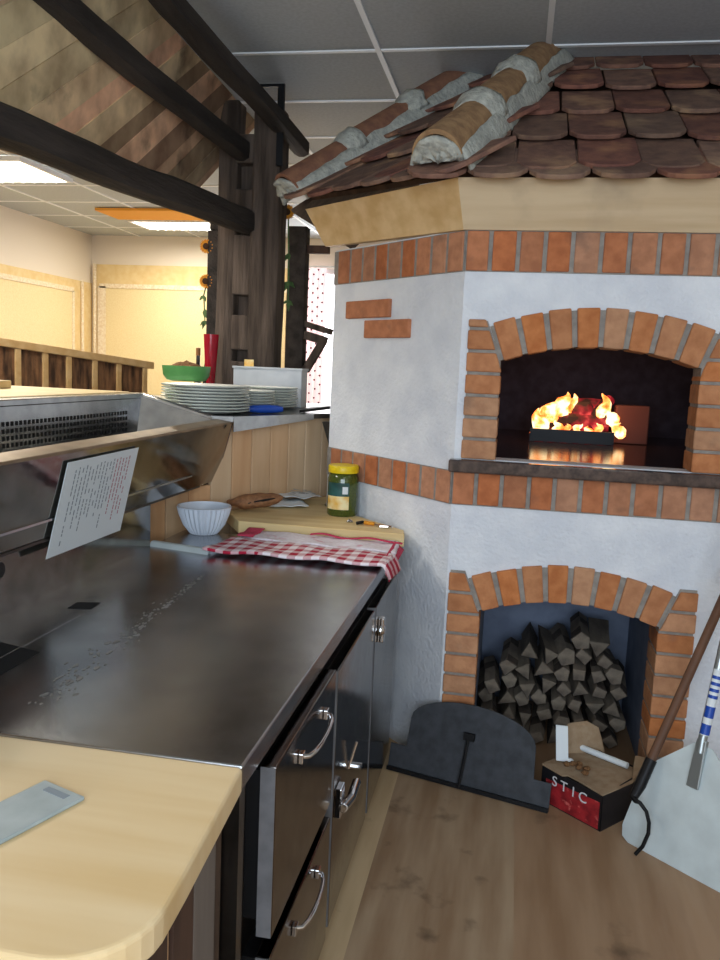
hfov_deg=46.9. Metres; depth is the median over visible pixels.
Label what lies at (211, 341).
vase
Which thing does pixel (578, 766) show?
scrap
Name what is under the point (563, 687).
log
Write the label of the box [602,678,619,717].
log
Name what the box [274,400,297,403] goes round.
plate
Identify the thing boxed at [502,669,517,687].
log
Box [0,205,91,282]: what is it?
wall
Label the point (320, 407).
piece
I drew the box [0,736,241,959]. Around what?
countertop
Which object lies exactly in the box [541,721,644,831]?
cardboard box
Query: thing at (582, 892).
floor
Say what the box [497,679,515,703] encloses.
log
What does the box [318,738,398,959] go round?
baseboard
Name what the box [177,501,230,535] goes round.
bowl
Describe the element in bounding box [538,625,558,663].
log
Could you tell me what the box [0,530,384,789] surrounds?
countertop
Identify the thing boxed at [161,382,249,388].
plate
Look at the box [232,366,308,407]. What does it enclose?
box
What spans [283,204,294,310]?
sunflower
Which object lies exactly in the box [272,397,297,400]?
plate
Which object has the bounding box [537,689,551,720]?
log
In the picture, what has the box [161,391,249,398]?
plate
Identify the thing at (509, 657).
log
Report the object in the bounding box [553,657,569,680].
log
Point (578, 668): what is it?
log
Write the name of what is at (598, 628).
log
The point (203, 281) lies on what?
sunflower
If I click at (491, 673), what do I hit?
log
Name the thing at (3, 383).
cutting board
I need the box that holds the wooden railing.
[0,338,153,392]
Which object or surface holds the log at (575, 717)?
on the log
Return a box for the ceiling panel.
[95,208,202,220]
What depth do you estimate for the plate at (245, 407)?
3.38 m
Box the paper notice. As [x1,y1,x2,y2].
[46,447,138,558]
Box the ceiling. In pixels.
[0,0,719,239]
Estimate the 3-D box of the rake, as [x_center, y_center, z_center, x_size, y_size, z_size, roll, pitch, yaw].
[1.079,0.643,2.683,0.522,1.040,0.084,-3,10,-37]
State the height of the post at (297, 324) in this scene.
2.280 m
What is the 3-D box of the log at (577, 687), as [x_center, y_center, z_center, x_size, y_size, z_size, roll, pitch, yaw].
[0.899,0.802,3.444,0.068,0.082,0.315,4,8,8]
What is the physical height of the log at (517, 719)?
0.064 m
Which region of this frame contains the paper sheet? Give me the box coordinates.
[556,725,567,761]
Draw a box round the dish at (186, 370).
[162,360,210,381]
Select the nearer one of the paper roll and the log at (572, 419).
the paper roll
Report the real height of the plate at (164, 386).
0.018 m
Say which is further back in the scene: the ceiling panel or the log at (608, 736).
the ceiling panel
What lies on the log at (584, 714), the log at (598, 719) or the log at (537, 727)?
the log at (598, 719)
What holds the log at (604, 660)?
on the log at (614, 673)
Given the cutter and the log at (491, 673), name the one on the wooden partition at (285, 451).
the cutter
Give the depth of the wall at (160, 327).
9.58 m
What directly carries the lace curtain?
hanging from the wall at (106, 249)
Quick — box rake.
[629,594,719,855]
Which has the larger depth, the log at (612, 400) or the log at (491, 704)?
the log at (612, 400)
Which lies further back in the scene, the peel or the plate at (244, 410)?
the plate at (244, 410)
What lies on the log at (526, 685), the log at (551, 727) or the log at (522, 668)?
the log at (522, 668)
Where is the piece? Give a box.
[299,406,329,412]
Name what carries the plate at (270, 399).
on the plate at (269, 402)
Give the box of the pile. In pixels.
[272,490,320,506]
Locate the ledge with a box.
[0,386,128,397]
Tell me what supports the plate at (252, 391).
on the plate at (267, 394)
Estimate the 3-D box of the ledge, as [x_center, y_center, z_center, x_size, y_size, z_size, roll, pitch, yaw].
[-1.390,0.427,2.368,0.588,1.343,2.000,4,8,10]
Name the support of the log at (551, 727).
on the floor
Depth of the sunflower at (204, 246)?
4.98 m
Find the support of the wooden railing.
on the floor
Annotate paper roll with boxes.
[580,745,628,768]
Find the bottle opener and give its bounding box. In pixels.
[356,521,392,528]
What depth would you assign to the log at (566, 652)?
3.37 m
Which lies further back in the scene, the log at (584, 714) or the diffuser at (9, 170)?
the diffuser at (9, 170)
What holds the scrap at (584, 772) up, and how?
on the cardboard box at (607, 802)
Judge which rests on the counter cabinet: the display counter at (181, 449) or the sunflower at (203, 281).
the display counter at (181, 449)
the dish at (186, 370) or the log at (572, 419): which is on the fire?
the log at (572, 419)
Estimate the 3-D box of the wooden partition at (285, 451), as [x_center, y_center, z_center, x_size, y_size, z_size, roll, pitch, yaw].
[-0.809,0.272,4.039,1.415,1.255,1.988,4,8,10]
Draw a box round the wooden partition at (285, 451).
[150,395,329,542]
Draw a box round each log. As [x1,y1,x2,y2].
[478,659,492,701]
[480,692,496,711]
[484,655,499,693]
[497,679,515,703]
[499,637,518,675]
[501,701,516,718]
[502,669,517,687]
[513,676,528,705]
[514,703,531,731]
[515,639,528,679]
[517,701,530,726]
[518,659,534,698]
[521,622,537,658]
[529,702,545,742]
[530,666,545,703]
[534,643,553,675]
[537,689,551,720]
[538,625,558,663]
[539,401,592,415]
[542,665,555,693]
[547,718,555,743]
[549,413,607,430]
[549,623,574,665]
[551,684,565,710]
[551,705,569,725]
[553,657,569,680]
[556,677,570,696]
[566,691,581,712]
[566,704,583,722]
[569,664,588,695]
[570,611,589,648]
[572,642,585,680]
[575,644,591,664]
[579,398,600,408]
[579,695,607,731]
[582,703,588,721]
[583,677,603,714]
[585,394,614,428]
[585,661,606,698]
[588,617,609,656]
[590,652,605,683]
[592,648,612,668]
[600,707,617,748]
[602,648,623,684]
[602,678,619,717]
[607,698,625,731]
[610,659,626,700]
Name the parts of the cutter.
handle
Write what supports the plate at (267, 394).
on the plate at (265, 397)
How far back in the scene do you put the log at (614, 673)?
3.27 m
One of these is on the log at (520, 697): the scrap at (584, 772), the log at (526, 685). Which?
the log at (526, 685)
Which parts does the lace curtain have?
curtain rod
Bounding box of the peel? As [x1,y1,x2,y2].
[622,641,719,892]
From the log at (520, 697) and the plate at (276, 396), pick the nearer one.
the log at (520, 697)
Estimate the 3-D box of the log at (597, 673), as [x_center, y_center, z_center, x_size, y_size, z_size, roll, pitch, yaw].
[0.978,0.766,3.427,0.061,0.060,0.287,4,8,13]
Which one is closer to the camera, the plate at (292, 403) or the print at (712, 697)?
the print at (712, 697)
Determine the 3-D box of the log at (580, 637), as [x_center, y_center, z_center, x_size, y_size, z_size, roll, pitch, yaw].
[0.908,0.621,3.438,0.073,0.081,0.341,4,7,13]
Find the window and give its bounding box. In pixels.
[322,269,334,403]
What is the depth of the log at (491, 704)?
3.42 m
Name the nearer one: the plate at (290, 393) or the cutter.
the cutter
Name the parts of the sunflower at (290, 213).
stem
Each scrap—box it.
[576,764,582,769]
[581,769,588,774]
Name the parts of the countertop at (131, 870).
frame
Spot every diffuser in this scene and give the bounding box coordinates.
[0,161,62,180]
[135,222,209,228]
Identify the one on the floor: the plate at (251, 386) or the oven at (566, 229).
the oven at (566, 229)
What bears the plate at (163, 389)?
on the plate at (163, 392)
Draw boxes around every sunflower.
[199,274,211,328]
[200,239,212,252]
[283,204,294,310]
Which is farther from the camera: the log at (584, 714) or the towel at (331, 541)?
the log at (584, 714)
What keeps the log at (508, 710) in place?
on the log
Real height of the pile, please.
0.042 m
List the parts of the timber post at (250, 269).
metal strip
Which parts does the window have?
frame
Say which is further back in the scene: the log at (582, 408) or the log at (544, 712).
the log at (582, 408)
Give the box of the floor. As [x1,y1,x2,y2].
[343,696,719,959]
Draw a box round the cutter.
[232,400,282,412]
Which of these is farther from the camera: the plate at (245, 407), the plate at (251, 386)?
the plate at (251, 386)
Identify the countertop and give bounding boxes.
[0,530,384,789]
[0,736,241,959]
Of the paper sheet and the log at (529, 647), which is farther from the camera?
the log at (529, 647)
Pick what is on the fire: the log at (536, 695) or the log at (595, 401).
the log at (595, 401)
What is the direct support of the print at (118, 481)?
attached to the paper notice
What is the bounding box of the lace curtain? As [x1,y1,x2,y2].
[306,265,333,403]
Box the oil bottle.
[194,348,200,382]
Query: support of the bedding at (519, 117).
on the oven at (566, 229)
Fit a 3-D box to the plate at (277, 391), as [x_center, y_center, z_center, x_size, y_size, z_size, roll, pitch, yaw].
[-0.448,-0.439,4.089,0.281,0.018,0.281,4,8,10]
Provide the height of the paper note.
0.035 m
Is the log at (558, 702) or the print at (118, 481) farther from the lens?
the log at (558, 702)
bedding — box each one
[273,72,484,205]
[410,49,573,170]
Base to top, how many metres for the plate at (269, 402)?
0.018 m
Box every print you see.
[59,459,114,545]
[105,457,129,518]
[546,778,599,828]
[699,675,719,735]
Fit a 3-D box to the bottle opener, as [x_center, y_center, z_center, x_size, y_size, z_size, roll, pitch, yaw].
[0.056,0.174,3.210,0.155,0.020,0.035,7,9,30]
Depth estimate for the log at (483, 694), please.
3.42 m
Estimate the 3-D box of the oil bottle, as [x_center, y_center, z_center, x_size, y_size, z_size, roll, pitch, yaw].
[-0.880,-0.573,4.504,0.038,0.287,0.038,4,8,10]
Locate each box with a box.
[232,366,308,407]
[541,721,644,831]
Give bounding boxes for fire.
[529,393,626,440]
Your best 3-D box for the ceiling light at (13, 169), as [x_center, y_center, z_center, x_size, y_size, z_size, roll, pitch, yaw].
[-2.796,-2.359,6.332,0.910,0.043,0.720,4,8,10]
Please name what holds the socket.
attached to the peel
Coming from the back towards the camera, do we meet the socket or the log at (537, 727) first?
the log at (537, 727)
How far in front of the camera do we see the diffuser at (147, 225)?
8.48 m
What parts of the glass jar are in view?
lid, label panel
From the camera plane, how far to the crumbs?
1.87 m
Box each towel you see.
[202,537,400,581]
[237,527,403,570]
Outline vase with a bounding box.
[203,334,218,383]
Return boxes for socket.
[686,738,708,789]
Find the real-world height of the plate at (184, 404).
0.018 m
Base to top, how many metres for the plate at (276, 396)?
0.018 m
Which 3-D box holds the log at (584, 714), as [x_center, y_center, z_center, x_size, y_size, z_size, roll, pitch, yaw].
[0.964,1.029,3.472,0.076,0.069,0.305,4,9,14]
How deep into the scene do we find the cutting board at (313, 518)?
3.24 m
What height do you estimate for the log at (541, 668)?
0.063 m
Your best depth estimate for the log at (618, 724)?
3.30 m
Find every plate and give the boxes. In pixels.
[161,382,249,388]
[161,388,249,395]
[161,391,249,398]
[162,385,250,392]
[162,394,250,401]
[162,397,250,404]
[171,401,249,407]
[190,406,249,410]
[199,409,249,413]
[246,385,297,389]
[247,388,297,392]
[247,389,275,393]
[248,393,274,396]
[248,401,275,404]
[249,396,274,399]
[249,398,274,402]
[272,395,296,397]
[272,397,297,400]
[274,392,297,395]
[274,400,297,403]
[274,402,297,405]
[281,405,296,408]
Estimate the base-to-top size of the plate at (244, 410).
0.018 m
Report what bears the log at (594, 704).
on the log at (598, 719)
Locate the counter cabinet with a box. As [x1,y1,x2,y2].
[0,530,396,959]
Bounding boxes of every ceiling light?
[0,156,72,183]
[127,220,209,230]
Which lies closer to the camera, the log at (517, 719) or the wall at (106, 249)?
the log at (517, 719)
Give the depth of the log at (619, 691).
3.27 m
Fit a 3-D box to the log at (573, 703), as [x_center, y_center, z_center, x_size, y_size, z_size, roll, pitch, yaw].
[0.871,0.887,3.441,0.054,0.064,0.292,3,6,7]
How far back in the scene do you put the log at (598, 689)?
3.33 m
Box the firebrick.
[612,404,649,444]
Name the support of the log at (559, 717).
on the log at (551, 727)
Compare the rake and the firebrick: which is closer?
the rake
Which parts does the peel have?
blade, handle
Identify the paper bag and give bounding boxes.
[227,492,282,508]
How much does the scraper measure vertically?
0.007 m
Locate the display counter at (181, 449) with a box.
[0,392,232,615]
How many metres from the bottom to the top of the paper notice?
0.271 m
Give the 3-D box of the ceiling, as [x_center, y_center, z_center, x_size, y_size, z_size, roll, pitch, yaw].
[-0.555,-1.933,3.450,7.370,0.060,11.400,4,8,10]
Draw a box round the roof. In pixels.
[0,0,310,235]
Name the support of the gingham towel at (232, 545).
on the counter cabinet
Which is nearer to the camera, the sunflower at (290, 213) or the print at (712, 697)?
the print at (712, 697)
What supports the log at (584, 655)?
on the log at (578, 668)
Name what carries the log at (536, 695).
on the log at (544, 712)
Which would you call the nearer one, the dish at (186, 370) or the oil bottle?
the dish at (186, 370)
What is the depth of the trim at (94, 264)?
9.64 m
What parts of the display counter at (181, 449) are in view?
knob, panel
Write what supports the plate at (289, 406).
on the wooden partition at (285, 451)
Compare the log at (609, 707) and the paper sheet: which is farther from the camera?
the log at (609, 707)
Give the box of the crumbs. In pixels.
[28,571,209,704]
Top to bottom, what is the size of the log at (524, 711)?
0.065 m
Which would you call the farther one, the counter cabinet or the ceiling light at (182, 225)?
the ceiling light at (182, 225)
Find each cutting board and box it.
[0,380,10,387]
[227,496,403,546]
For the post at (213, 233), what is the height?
2.320 m
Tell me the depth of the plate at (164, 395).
3.38 m
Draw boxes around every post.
[206,223,218,333]
[215,83,289,384]
[285,226,332,372]
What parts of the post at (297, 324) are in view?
brace arm, stub rail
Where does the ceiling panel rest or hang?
attached to the ceiling
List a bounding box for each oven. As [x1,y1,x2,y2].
[273,42,719,812]
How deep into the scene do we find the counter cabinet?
1.87 m
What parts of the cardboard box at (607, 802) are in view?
lid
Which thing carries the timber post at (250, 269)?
on the wooden partition at (285, 451)
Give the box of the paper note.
[244,359,253,366]
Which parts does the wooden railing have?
bark panel, bark panel, bark panel, rail, bark panel, bark panel, bark panel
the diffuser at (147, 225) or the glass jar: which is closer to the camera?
the glass jar
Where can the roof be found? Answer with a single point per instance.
(109, 93)
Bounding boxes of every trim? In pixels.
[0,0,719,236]
[0,264,287,367]
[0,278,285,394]
[81,263,96,352]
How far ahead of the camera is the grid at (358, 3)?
3.71 m
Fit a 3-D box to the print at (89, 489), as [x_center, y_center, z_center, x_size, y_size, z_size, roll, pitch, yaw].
[-0.763,0.059,2.325,0.064,0.224,0.231,4,8,10]
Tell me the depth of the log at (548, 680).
3.34 m
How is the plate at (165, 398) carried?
on the plate at (184, 404)
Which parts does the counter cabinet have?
panel, drawer, handle mount, drawer, handle mount, handle, handle mount, handle, handle mount, door, door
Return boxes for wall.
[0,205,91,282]
[92,235,397,351]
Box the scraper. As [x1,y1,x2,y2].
[0,780,83,844]
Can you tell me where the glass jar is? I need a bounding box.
[327,463,358,516]
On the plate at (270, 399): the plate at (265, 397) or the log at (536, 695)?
the plate at (265, 397)
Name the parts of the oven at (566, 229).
door handle, fire grate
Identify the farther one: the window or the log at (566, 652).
the window

